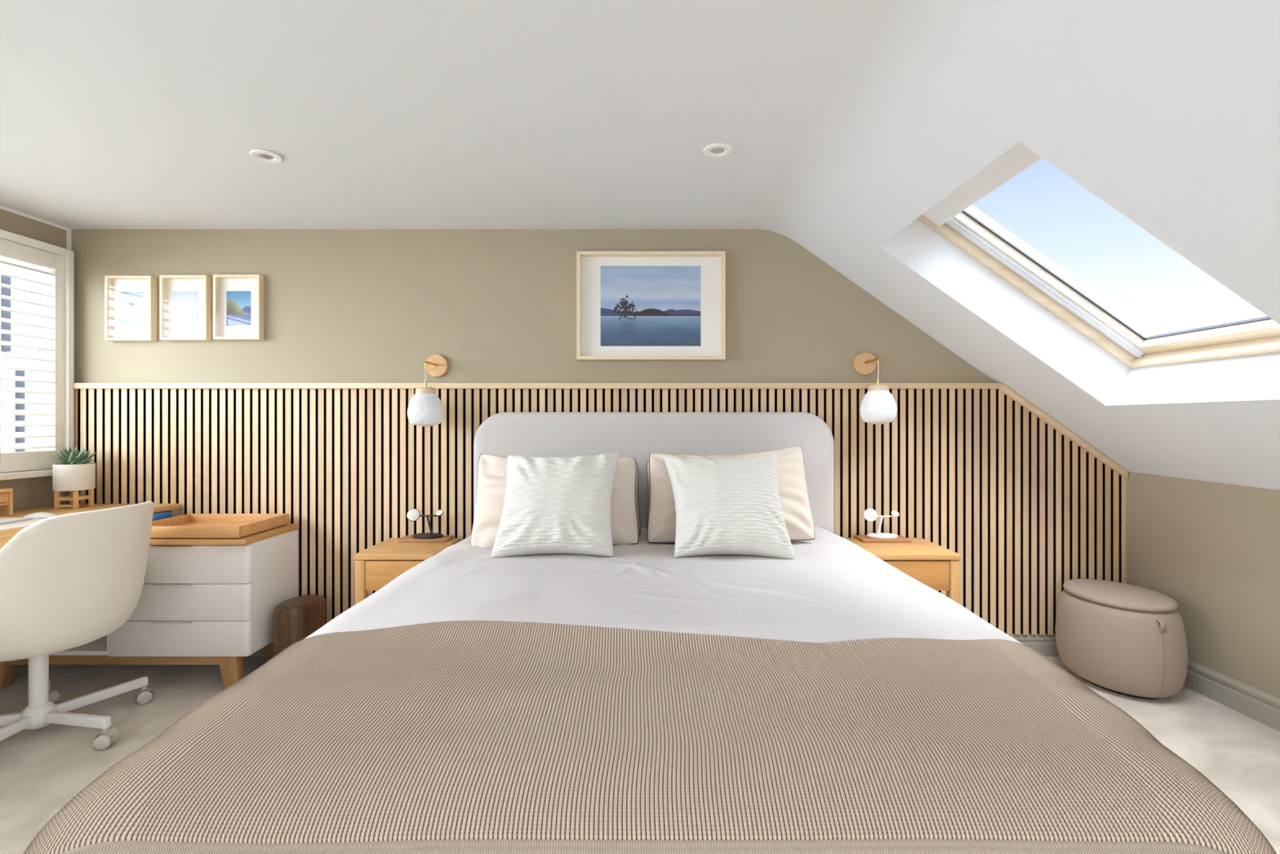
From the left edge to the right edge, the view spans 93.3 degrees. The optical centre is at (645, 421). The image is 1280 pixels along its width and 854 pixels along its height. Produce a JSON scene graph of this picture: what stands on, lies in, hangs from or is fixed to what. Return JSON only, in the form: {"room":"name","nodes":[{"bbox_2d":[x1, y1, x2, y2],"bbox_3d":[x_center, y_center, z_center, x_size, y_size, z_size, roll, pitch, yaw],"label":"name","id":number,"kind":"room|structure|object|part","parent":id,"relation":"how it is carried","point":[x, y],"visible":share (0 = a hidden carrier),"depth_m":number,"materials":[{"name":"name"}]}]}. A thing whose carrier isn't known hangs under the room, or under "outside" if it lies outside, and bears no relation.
{"room":"bedroom","nodes":[
{"label":"bedroom","id":0,"kind":"room"},
{"bbox_2d":[0,208,68,511],"bbox_3d":[-2.860,0.099,0.445,0.050,2.135,5.090,0,0,0],"label":"wall","id":1,"kind":"structure","parent":0,"point":[29,492],"depth_m":2.79,"materials":[{"name":"beige paint"}]},
{"bbox_2d":[11,664,28,679],"bbox_3d":[-2.826,1.087,0.445,0.018,0.118,5.090,0,0,0],"label":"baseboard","id":2,"kind":"structure","parent":1,"relation":"attached to","point":[19,670],"depth_m":2.72,"materials":[{"name":"beige paint"}]},
{"bbox_2d":[0,205,71,250],"bbox_3d":[-2.829,-0.577,0.460,0.012,0.745,5.020,0,0,0],"label":"trim","id":3,"kind":"structure","parent":1,"relation":"attached to","point":[68,230],"depth_m":2.85,"materials":[{"name":"white paint"}]},
{"bbox_2d":[0,229,74,479],"bbox_3d":[-2.816,-0.290,1.658,0.135,1.078,2.556,0,0,0],"label":"window","id":4,"kind":"structure","parent":1,"relation":"in","point":[59,261],"depth_m":2.82,"materials":[{"name":"white paint"}]},
{"bbox_3d":[-2.791,0.235,1.658,0.086,0.028,2.556,0,0,0],"label":"sill","id":5,"kind":"part","parent":4,"relation":"part of","materials":[{"name":"white paint"}]},
{"bbox_2d":[52,462,95,491],"bbox_3d":[-2.656,0.254,2.810,0.146,0.121,0.146,0,0,0],"label":"pot","id":6,"kind":"object","parent":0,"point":[65,476],"depth_m":2.76,"materials":[{"name":"white ceramic"}]},
{"bbox_2d":[0,0,1013,244],"bbox_3d":[-1.062,-0.910,0.445,3.647,0.077,5.090,0,0,0],"label":"ceiling","id":7,"kind":"structure","parent":0,"point":[115,114],"depth_m":1.80,"materials":[{"name":"white paint"}]},
{"bbox_2d":[249,149,282,163],"bbox_3d":[-1.348,-0.946,2.148,0.100,0.012,0.100,0,0,0],"label":"recessed light","id":8,"kind":"object","parent":7,"relation":"in","point":[266,156],"visible":1,"depth_m":2.14,"materials":[{"name":"white paint"}]},
{"bbox_2d":[702,142,732,157],"bbox_3d":[0.252,-0.946,2.101,0.100,0.012,0.100,0,0,0],"label":"recessed light","id":9,"kind":"object","parent":7,"relation":"in","point":[716,149],"visible":1,"depth_m":2.09,"materials":[{"name":"white paint"}]},
{"bbox_2d":[68,229,1053,633],"bbox_3d":[-0.170,-0.026,3.030,5.430,2.345,0.120,0,0,0],"label":"wall","id":10,"kind":"structure","parent":0,"point":[340,305],"depth_m":2.97,"materials":[{"name":"beige paint"}]},
{"bbox_2d":[104,275,156,341],"bbox_3d":[-2.513,-0.554,2.950,0.225,0.315,0.037,0,0,0],"label":"picture frame","id":11,"kind":"object","parent":10,"relation":"attached to","point":[130,301],"visible":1,"depth_m":2.96,"materials":[{"name":"brown wood"}]},
{"bbox_2d":[118,292,142,326],"bbox_3d":[-2.523,-0.554,2.961,0.120,0.168,0.001,0,0,0],"label":"print","id":12,"kind":"object","parent":11,"relation":"attached to","point":[130,304],"depth_m":2.96},
{"bbox_2d":[159,275,211,341],"bbox_3d":[-2.245,-0.556,2.950,0.226,0.315,0.037,0,0,0],"label":"picture frame","id":13,"kind":"object","parent":10,"relation":"attached to","point":[184,300],"visible":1,"depth_m":2.96,"materials":[{"name":"brown wood"}]},
{"bbox_2d":[173,291,197,326],"bbox_3d":[-2.256,-0.555,2.961,0.120,0.171,0.001,0,0,0],"label":"print","id":14,"kind":"object","parent":13,"relation":"attached to","point":[184,303],"depth_m":2.96},
{"bbox_2d":[213,274,263,340],"bbox_3d":[-1.987,-0.559,2.950,0.225,0.315,0.037,0,0,0],"label":"picture frame","id":15,"kind":"object","parent":10,"relation":"attached to","point":[237,299],"visible":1,"depth_m":2.96,"materials":[{"name":"brown wood"}]},
{"bbox_2d":[226,291,250,325],"bbox_3d":[-1.994,-0.557,2.961,0.120,0.170,0.001,0,0,0],"label":"print","id":16,"kind":"object","parent":15,"relation":"attached to","point":[237,303],"depth_m":2.96},
{"bbox_2d":[407,354,448,426],"bbox_3d":[-1.023,-0.156,2.852,0.160,0.352,0.236,0,0,0],"label":"wall sconce","id":17,"kind":"object","parent":10,"relation":"attached to","point":[425,408],"visible":1,"depth_m":2.77,"materials":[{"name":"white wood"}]},
{"bbox_3d":[-1.023,-0.060,2.814,0.160,0.149,0.160,0,0,0],"label":"lamp shade","id":18,"kind":"part","parent":17,"relation":"part of","materials":[{"name":"white glass"}]},
{"bbox_3d":[-1.023,-0.280,2.876,0.011,0.011,0.152,0,0,0],"label":"arm","id":19,"kind":"part","parent":17,"relation":"part of","materials":[{"name":"gold metal"}]},
{"bbox_2d":[73,382,1128,634],"bbox_3d":[-0.230,0.423,2.947,5.164,1.227,0.043,0,0,0],"label":"wall panel","id":20,"kind":"object","parent":10,"relation":"attached to","point":[978,472],"visible":0.49,"depth_m":2.95,"materials":[{"name":"brown wood"}]},
{"bbox_3d":[-0.542,-0.176,2.947,4.541,0.027,0.043,0,0,0],"label":"cap rail","id":21,"kind":"part","parent":20,"relation":"part of","materials":[{"name":"brown wood"}]},
{"bbox_3d":[2.031,0.041,2.947,0.619,0.461,0.043,0,0,0],"label":"cap rail","id":22,"kind":"part","parent":20,"relation":"part of","materials":[{"name":"brown wood"}]},
{"bbox_2d":[576,251,725,359],"bbox_3d":[0.028,-0.566,2.947,0.721,0.525,0.044,0,0,0],"label":"picture frame","id":23,"kind":"object","parent":10,"relation":"attached to","point":[631,305],"visible":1,"depth_m":2.96,"materials":[{"name":"brown wood"}]},
{"bbox_2d":[600,266,700,346],"bbox_3d":[0.027,-0.569,2.961,0.491,0.393,0.001,0,0,0],"label":"print","id":24,"kind":"object","parent":23,"relation":"attached to","point":[641,305],"depth_m":2.96},
{"bbox_2d":[247,633,1059,656],"bbox_3d":[-0.245,1.092,2.960,5.180,0.108,0.018,0,0,0],"label":"baseboard","id":25,"kind":"structure","parent":10,"relation":"attached to","point":[1046,644],"depth_m":2.95,"materials":[{"name":"beige paint"}]},
{"bbox_2d":[853,351,897,424],"bbox_3d":[1.077,-0.167,2.839,0.160,0.352,0.261,0,0,0],"label":"wall sconce","id":26,"kind":"object","parent":10,"relation":"attached to","point":[878,405],"visible":1,"depth_m":2.75,"materials":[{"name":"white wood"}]},
{"bbox_3d":[1.077,-0.291,2.864,0.011,0.011,0.177,0,0,0],"label":"arm","id":27,"kind":"part","parent":26,"relation":"part of","materials":[{"name":"gold metal"}]},
{"bbox_3d":[1.077,-0.071,2.789,0.160,0.149,0.160,0,0,0],"label":"lamp shade","id":28,"kind":"part","parent":26,"relation":"part of","materials":[{"name":"white glass"}]},
{"bbox_3d":[1.077,-0.231,2.789,0.006,0.078,0.006,0,0,0],"label":"cord","id":29,"kind":"part","parent":26,"relation":"part of","materials":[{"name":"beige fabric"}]},
{"bbox_2d":[0,656,1279,853],"bbox_3d":[-0.068,1.186,0.410,6.135,0.080,5.320,0,0,0],"label":"floor","id":30,"kind":"structure","parent":0,"point":[42,769],"depth_m":2.19,"materials":[{"name":"carpet"}]},
{"bbox_2d":[0,501,154,750],"bbox_3d":[-2.203,0.726,2.185,0.659,0.839,0.648,0,0,0],"label":"office chair","id":31,"kind":"object","parent":30,"relation":"on","point":[69,580],"visible":1,"depth_m":2.09,"materials":[{"name":"plastic"}]},
{"bbox_3d":[-2.375,1.064,2.129,0.291,0.044,0.026,0,0,-23],"label":"leg","id":32,"kind":"part","parent":31,"relation":"part of","materials":[{"name":"white plastic"}]},
{"bbox_3d":[-2.193,1.064,2.021,0.026,0.044,0.291,0,0,-5],"label":"leg","id":33,"kind":"part","parent":31,"relation":"part of","materials":[{"name":"white"}]},
{"bbox_2d":[48,689,59,702],"bbox_3d":[-2.415,1.103,2.442,0.057,0.054,0.045,0,0,14],"label":"caster wheel","id":34,"kind":"object","parent":31,"relation":"attached to","point":[54,695],"depth_m":2.44,"materials":[{"name":"beige plastic"}]},
{"bbox_3d":[-2.034,1.064,2.160,0.291,0.044,0.026,0,0,13],"label":"leg","id":35,"kind":"part","parent":31,"relation":"part of","materials":[{"name":"white"}]},
{"bbox_3d":[-2.118,1.064,2.355,0.026,0.044,0.291,0,0,31],"label":"leg","id":36,"kind":"part","parent":31,"relation":"part of","materials":[{"name":"white"}]},
{"bbox_2d":[93,727,119,742],"bbox_3d":[-1.907,1.103,2.137,0.057,0.054,0.045,0,0,-16],"label":"caster wheel","id":37,"kind":"object","parent":31,"relation":"attached to","point":[108,734],"depth_m":2.12,"materials":[{"name":"beige plastic"}]},
{"bbox_2d":[133,685,153,702],"bbox_3d":[-2.055,1.103,2.474,0.045,0.054,0.057,0,0,43],"label":"caster wheel","id":38,"kind":"object","parent":31,"relation":"attached to","point":[144,694],"depth_m":2.45,"materials":[{"name":"beige plastic"}]},
{"bbox_2d":[0,503,180,549],"bbox_3d":[-2.540,0.771,2.278,0.566,0.750,1.316,0,0,0],"label":"desk","id":39,"kind":"object","parent":30,"relation":"on","point":[6,535],"visible":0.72,"depth_m":2.73,"materials":[{"name":"brown wood"}]},
{"bbox_2d":[0,488,13,515],"bbox_3d":[-2.763,0.340,2.268,0.114,0.112,0.635,0,0,0],"label":"wooden box","id":40,"kind":"object","parent":39,"relation":"on","point":[6,494],"visible":1,"depth_m":2.57,"materials":[{"name":"brown wood"}]},
{"bbox_3d":[-2.765,0.320,2.409,0.110,0.040,0.319,0,0,0],"label":"drawer","id":41,"kind":"part","parent":40,"relation":"part of","materials":[{"name":"brown wood"}]},
{"bbox_2d":[0,502,9,505],"bbox_3d":[-2.763,0.346,2.268,0.114,0.008,0.607,0,0,0],"label":"shelf","id":42,"kind":"object","parent":40,"relation":"attached to","point":[1,503],"depth_m":2.55,"materials":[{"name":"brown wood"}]},
{"bbox_2d":[0,517,45,530],"bbox_3d":[-2.480,0.394,2.120,0.319,0.003,0.740,0,0,0],"label":"desk mat","id":43,"kind":"object","parent":39,"relation":"on","point":[27,522],"visible":0.4,"depth_m":2.32,"materials":[{"name":"beige"}]},
{"bbox_2d":[0,517,32,524],"bbox_3d":[-2.530,0.389,2.297,0.120,0.008,0.275,0,0,0],"label":"keyboard","id":44,"kind":"object","parent":43,"relation":"on","point":[2,520],"visible":1,"depth_m":2.38,"materials":[{"name":"grey plastic"}]},
{"bbox_2d":[23,511,57,518],"bbox_3d":[-2.495,0.382,2.490,0.112,0.020,0.058,0,0,0],"label":"computer mouse","id":45,"kind":"object","parent":39,"relation":"on","point":[42,514],"visible":0.94,"depth_m":2.47,"materials":[{"name":"white plastic"}]},
{"bbox_2d":[53,488,93,508],"bbox_3d":[-2.656,0.355,2.810,0.102,0.081,0.092,0,0,0],"label":"plant stand","id":46,"kind":"object","parent":39,"relation":"on","point":[74,497],"visible":0.85,"depth_m":2.77,"materials":[{"name":"brown wood"}]},
{"bbox_3d":[-2.699,0.355,2.772,0.016,0.081,0.016,0,0,0],"label":"leg","id":47,"kind":"part","parent":46,"relation":"part of","materials":[{"name":"brown wood"}]},
{"bbox_3d":[-2.699,0.355,2.848,0.016,0.081,0.016,0,0,0],"label":"leg","id":48,"kind":"part","parent":46,"relation":"part of","materials":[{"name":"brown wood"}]},
{"bbox_2d":[48,446,96,491],"bbox_3d":[-2.655,0.213,2.811,0.158,0.202,0.148,0,0,0],"label":"potted succulent","id":49,"kind":"object","parent":46,"relation":"on","point":[74,473],"visible":1,"depth_m":2.77,"materials":[{"name":"white ceramic"}]},
{"bbox_3d":[-2.613,0.355,2.772,0.016,0.081,0.016,0,0,0],"label":"leg","id":50,"kind":"part","parent":46,"relation":"part of","materials":[{"name":"brown wood"}]},
{"bbox_3d":[-2.613,0.355,2.848,0.016,0.081,0.016,0,0,0],"label":"leg","id":51,"kind":"part","parent":46,"relation":"part of","materials":[{"name":"brown wood"}]},
{"bbox_2d":[0,524,298,689],"bbox_3d":[-2.248,0.820,2.740,1.133,0.652,0.395,0,0,0],"label":"sideboard","id":52,"kind":"object","parent":30,"relation":"on","point":[202,601],"visible":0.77,"depth_m":2.57,"materials":[{"name":"white wood"}]},
{"bbox_3d":[-2.769,1.071,2.600,0.087,0.149,0.044,0,0,0],"label":"leg","id":53,"kind":"part","parent":52,"relation":"part of","materials":[{"name":"brown wood"}]},
{"bbox_3d":[-2.276,1.019,2.745,0.977,0.044,0.315,0,0,0],"label":"rail","id":54,"kind":"part","parent":52,"relation":"part of","materials":[{"name":"brown wood"}]},
{"bbox_2d":[152,511,173,520],"bbox_3d":[-2.411,0.458,2.803,0.378,0.070,0.105,0,0,0],"label":"case","id":55,"kind":"object","parent":52,"relation":"on","point":[160,515],"visible":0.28,"depth_m":2.79,"materials":[{"name":"blue fabric"}]},
{"bbox_3d":[-2.010,0.850,2.564,0.170,0.004,0.020,0,0,0],"label":"handle","id":56,"kind":"part","parent":52,"relation":"part of","materials":[{"name":"white wood"}]},
{"bbox_3d":[-2.010,0.528,2.564,0.170,0.004,0.020,0,0,0],"label":"handle","id":57,"kind":"part","parent":52,"relation":"part of","materials":[{"name":"white wood"}]},
{"bbox_3d":[-2.010,0.692,2.564,0.170,0.004,0.020,0,0,0],"label":"handle","id":58,"kind":"part","parent":52,"relation":"part of","materials":[{"name":"white wood"}]},
{"bbox_3d":[-1.986,0.923,2.581,0.595,0.149,0.022,0,0,0],"label":"drawer","id":59,"kind":"part","parent":52,"relation":"part of","materials":[{"name":"white paint"}]},
{"bbox_3d":[-1.986,0.768,2.581,0.595,0.155,0.022,0,0,0],"label":"drawer","id":60,"kind":"part","parent":52,"relation":"part of","materials":[{"name":"white paint"}]},
{"bbox_3d":[-1.986,0.607,2.581,0.595,0.161,0.022,0,0,0],"label":"drawer","id":61,"kind":"part","parent":52,"relation":"part of","materials":[{"name":"white paint"}]},
{"bbox_2d":[150,513,288,537],"bbox_3d":[-1.951,0.467,2.725,0.478,0.054,0.360,0,0,0],"label":"wooden tray","id":62,"kind":"object","parent":52,"relation":"on","point":[190,525],"visible":0.79,"depth_m":2.74,"materials":[{"name":"brown wood"}]},
{"bbox_3d":[-1.785,1.071,2.600,0.089,0.149,0.044,0,0,0],"label":"leg","id":63,"kind":"part","parent":52,"relation":"part of","materials":[{"name":"brown wood"}]},
{"bbox_3d":[-1.785,1.071,2.888,0.089,0.149,0.044,0,0,0],"label":"leg","id":64,"kind":"part","parent":52,"relation":"part of","materials":[{"name":"brown wood"}]},
{"bbox_2d":[272,594,325,657],"bbox_3d":[-1.581,0.983,2.773,0.187,0.326,0.244,0,0,0],"label":"stool","id":65,"kind":"object","parent":30,"relation":"on","point":[296,618],"visible":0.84,"depth_m":2.69,"materials":[{"name":"brown wood"}]},
{"bbox_2d":[353,537,460,604],"bbox_3d":[-1.063,0.853,2.735,0.340,0.587,0.370,0,0,0],"label":"nightstand","id":66,"kind":"object","parent":30,"relation":"on","point":[378,565],"visible":0.42,"depth_m":2.56,"materials":[{"name":"brown wood"}]},
{"bbox_3d":[-1.209,0.865,2.575,0.042,0.562,0.042,0,0,0],"label":"leg","id":67,"kind":"part","parent":66,"relation":"part of","materials":[{"name":"brown wood"}]},
{"bbox_3d":[-1.063,0.651,2.713,0.244,0.124,0.314,0,0,0],"label":"drawer","id":68,"kind":"part","parent":66,"relation":"part of","materials":[{"name":"brown wood"}]},
{"bbox_2d":[398,534,453,542],"bbox_3d":[-1.038,0.552,2.864,0.225,0.013,0.112,0,0,0],"label":"wooden board","id":69,"kind":"object","parent":66,"relation":"on","point":[408,538],"visible":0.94,"depth_m":2.81,"materials":[{"name":"orange wood"}]},
{"bbox_2d":[406,508,443,538],"bbox_3d":[-1.042,0.478,2.865,0.169,0.136,0.088,0,0,0],"label":"charging stand","id":70,"kind":"object","parent":69,"relation":"on","point":[413,514],"visible":1,"depth_m":2.85,"materials":[{"name":"black"}]},
{"bbox_3d":[-1.036,0.444,2.865,0.120,0.007,0.007,0,0,0],"label":"arm","id":71,"kind":"part","parent":70,"relation":"part of","materials":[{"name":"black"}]},
{"bbox_3d":[-1.025,0.489,2.870,0.028,0.090,0.013,0,0,-30],"label":"stem","id":72,"kind":"part","parent":70,"relation":"part of","materials":[{"name":"black metal"}]},
{"bbox_2d":[473,412,834,533],"bbox_3d":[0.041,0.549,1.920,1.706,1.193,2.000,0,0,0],"label":"headboard","id":73,"kind":"object","parent":30,"relation":"on","point":[637,435],"visible":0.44,"depth_m":2.83,"materials":[{"name":"fabric"}]},
{"bbox_2d":[304,525,1021,644],"bbox_3d":[0.038,0.757,1.834,1.964,0.563,1.974,0,0,0],"label":"sheet","id":74,"kind":"object","parent":73,"relation":"on","point":[835,589],"visible":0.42,"depth_m":1.72,"materials":[{"name":"white fabric"}]},
{"bbox_2d":[470,453,639,547],"bbox_3d":[-0.377,0.328,2.496,0.712,0.373,0.322,0,0,0],"label":"pillow","id":75,"kind":"object","parent":74,"relation":"on","point":[492,468],"visible":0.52,"depth_m":2.45,"materials":[{"name":"beige fabric"}]},
{"bbox_2d":[491,452,619,557],"bbox_3d":[-0.331,0.307,2.290,0.455,0.373,0.275,0,0,0],"label":"cushion","id":76,"kind":"object","parent":74,"relation":"on","point":[557,504],"visible":1,"depth_m":2.21,"materials":[{"name":"white fabric"}]},
{"bbox_2d":[635,462,640,535],"bbox_3d":[-0.376,0.332,2.675,0.717,0.323,0.178,0,0,0],"label":"pillow","id":77,"kind":"object","parent":74,"relation":"on","point":[637,474],"visible":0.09,"depth_m":2.67,"materials":[{"name":"beige fabric"}]},
{"bbox_2d":[646,461,649,528],"bbox_3d":[0.351,0.325,2.674,0.689,0.311,0.176,0,0,0],"label":"pillow","id":78,"kind":"object","parent":74,"relation":"on","point":[647,464],"visible":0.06,"depth_m":2.69,"materials":[{"name":"beige fabric"}]},
{"bbox_2d":[22,620,1276,853],"bbox_3d":[0.037,0.740,1.179,1.976,0.519,0.736,0,0,0],"label":"knitted blanket","id":79,"kind":"object","parent":74,"relation":"on","point":[469,736],"visible":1,"depth_m":0.96,"materials":[{"name":"fabric"}]},
{"bbox_2d":[663,453,795,559],"bbox_3d":[0.308,0.313,2.286,0.471,0.369,0.288,0,0,0],"label":"cushion","id":80,"kind":"object","parent":74,"relation":"on","point":[722,506],"visible":1,"depth_m":2.21,"materials":[{"name":"white fabric"}]},
{"bbox_2d":[647,445,814,542],"bbox_3d":[0.348,0.298,2.518,0.681,0.384,0.277,0,0,0],"label":"pillow","id":81,"kind":"object","parent":74,"relation":"on","point":[791,477],"visible":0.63,"depth_m":2.46,"materials":[{"name":"beige fabric"}]},
{"bbox_2d":[844,537,960,603],"bbox_3d":[1.147,0.853,2.735,0.378,0.587,0.370,0,0,0],"label":"nightstand","id":82,"kind":"object","parent":30,"relation":"on","point":[936,566],"visible":0.31,"depth_m":2.56,"materials":[{"name":"brown wood"}]},
{"bbox_2d":[853,534,911,542],"bbox_3d":[1.124,0.552,2.859,0.228,0.013,0.122,0,0,0],"label":"wooden board","id":83,"kind":"object","parent":82,"relation":"on","point":[900,539],"visible":0.94,"depth_m":2.80,"materials":[{"name":"orange wood"}]},
{"bbox_2d":[863,508,899,538],"bbox_3d":[1.121,0.478,2.865,0.170,0.136,0.088,0,0,0],"label":"charging stand","id":84,"kind":"object","parent":83,"relation":"on","point":[869,514],"visible":1,"depth_m":2.85,"materials":[{"name":"white plastic"}]},
{"bbox_3d":[1.117,0.490,2.870,0.025,0.088,0.013,0,0,35],"label":"stem","id":85,"kind":"part","parent":84,"relation":"part of","materials":[{"name":"white plastic"}]},
{"bbox_3d":[1.126,0.447,2.865,0.122,0.007,0.007,0,0,0],"label":"arm","id":86,"kind":"part","parent":84,"relation":"part of","materials":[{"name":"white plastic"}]},
{"bbox_3d":[1.147,0.651,2.713,0.282,0.124,0.314,0,0,0],"label":"drawer","id":87,"kind":"part","parent":82,"relation":"part of","materials":[{"name":"brown wood"}]},
{"bbox_3d":[1.312,0.865,2.575,0.042,0.562,0.042,0,0,0],"label":"leg","id":88,"kind":"part","parent":82,"relation":"part of","materials":[{"name":"brown wood"}]},
{"bbox_2d":[1054,578,1188,699],"bbox_3d":[2.097,0.945,2.682,0.428,0.403,0.517,0,0,0],"label":"ottoman","id":89,"kind":"object","parent":30,"relation":"on","point":[1126,639],"visible":1,"depth_m":2.51,"materials":[{"name":"fabric"}]},
{"bbox_3d":[2.097,0.759,2.682,0.366,0.032,0.454,0,0,0],"label":"lid","id":90,"kind":"part","parent":89,"relation":"part of","materials":[{"name":"fabric"}]},
{"bbox_2d":[800,0,1279,489],"bbox_3d":[1.681,-0.289,0.445,1.838,1.414,5.090,0,0,0],"label":"sloped ceiling","id":91,"kind":"structure","parent":0,"point":[1166,112],"depth_m":1.54,"materials":[{"name":"white paint"}]},
{"bbox_2d":[917,142,1279,368],"bbox_3d":[1.583,-0.604,2.033,1.013,0.766,0.933,0,0,0],"label":"window","id":92,"kind":"structure","parent":91,"relation":"in","point":[954,217],"depth_m":2.41,"materials":[{"name":"brown wood"}]},
{"bbox_3d":[1.583,-0.604,2.033,1.013,0.766,0.933,0,0,0],"label":"frame","id":93,"kind":"part","parent":92,"relation":"part of","materials":[{"name":"brown wood"}]},
{"bbox_3d":[1.594,-0.616,2.033,0.932,0.687,0.867,0,0,0],"label":"sash","id":94,"kind":"part","parent":92,"relation":"part of","materials":[{"name":"white wood"}]},
{"bbox_3d":[1.583,-0.604,2.033,1.012,0.766,0.933,0,0,0],"label":"frame","id":95,"kind":"part","parent":92,"relation":"part of","materials":[{"name":"brown wood"}]},
{"bbox_3d":[1.594,-0.617,2.033,0.931,0.687,0.867,0,0,0],"label":"sash","id":96,"kind":"part","parent":92,"relation":"part of","materials":[{"name":"white wood"}]},
{"bbox_2d":[1124,471,1279,697],"bbox_3d":[2.480,0.692,0.445,0.120,0.948,5.096,0,0,-2],"label":"wall","id":97,"kind":"structure","parent":0,"point":[1211,548],"depth_m":2.49,"materials":[{"name":"beige paint"}]},
{"bbox_2d":[1183,659,1279,731],"bbox_3d":[2.411,1.087,0.445,0.018,0.118,5.093,0,0,-2],"label":"baseboard","id":98,"kind":"structure","parent":97,"relation":"attached to","point":[1261,706],"depth_m":2.40,"materials":[{"name":"beige paint"}]},
{"label":"outside","id":99,"kind":"structure","parent":0,"visible":0},
{"bbox_2d":[0,257,48,452],"bbox_3d":[-9.170,0.546,6.950,0.460,7.200,24.000,0,0,0],"label":"neighbouring building","id":100,"kind":"structure","parent":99,"point":[4,268],"depth_m":8.76,"materials":[{"name":"white"}]},
{"bbox_3d":[-8.970,-0.060,8.905,0.060,1.084,0.254,0,0,0],"label":"door","id":101,"kind":"part","parent":100,"relation":"part of","materials":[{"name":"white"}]}
]}

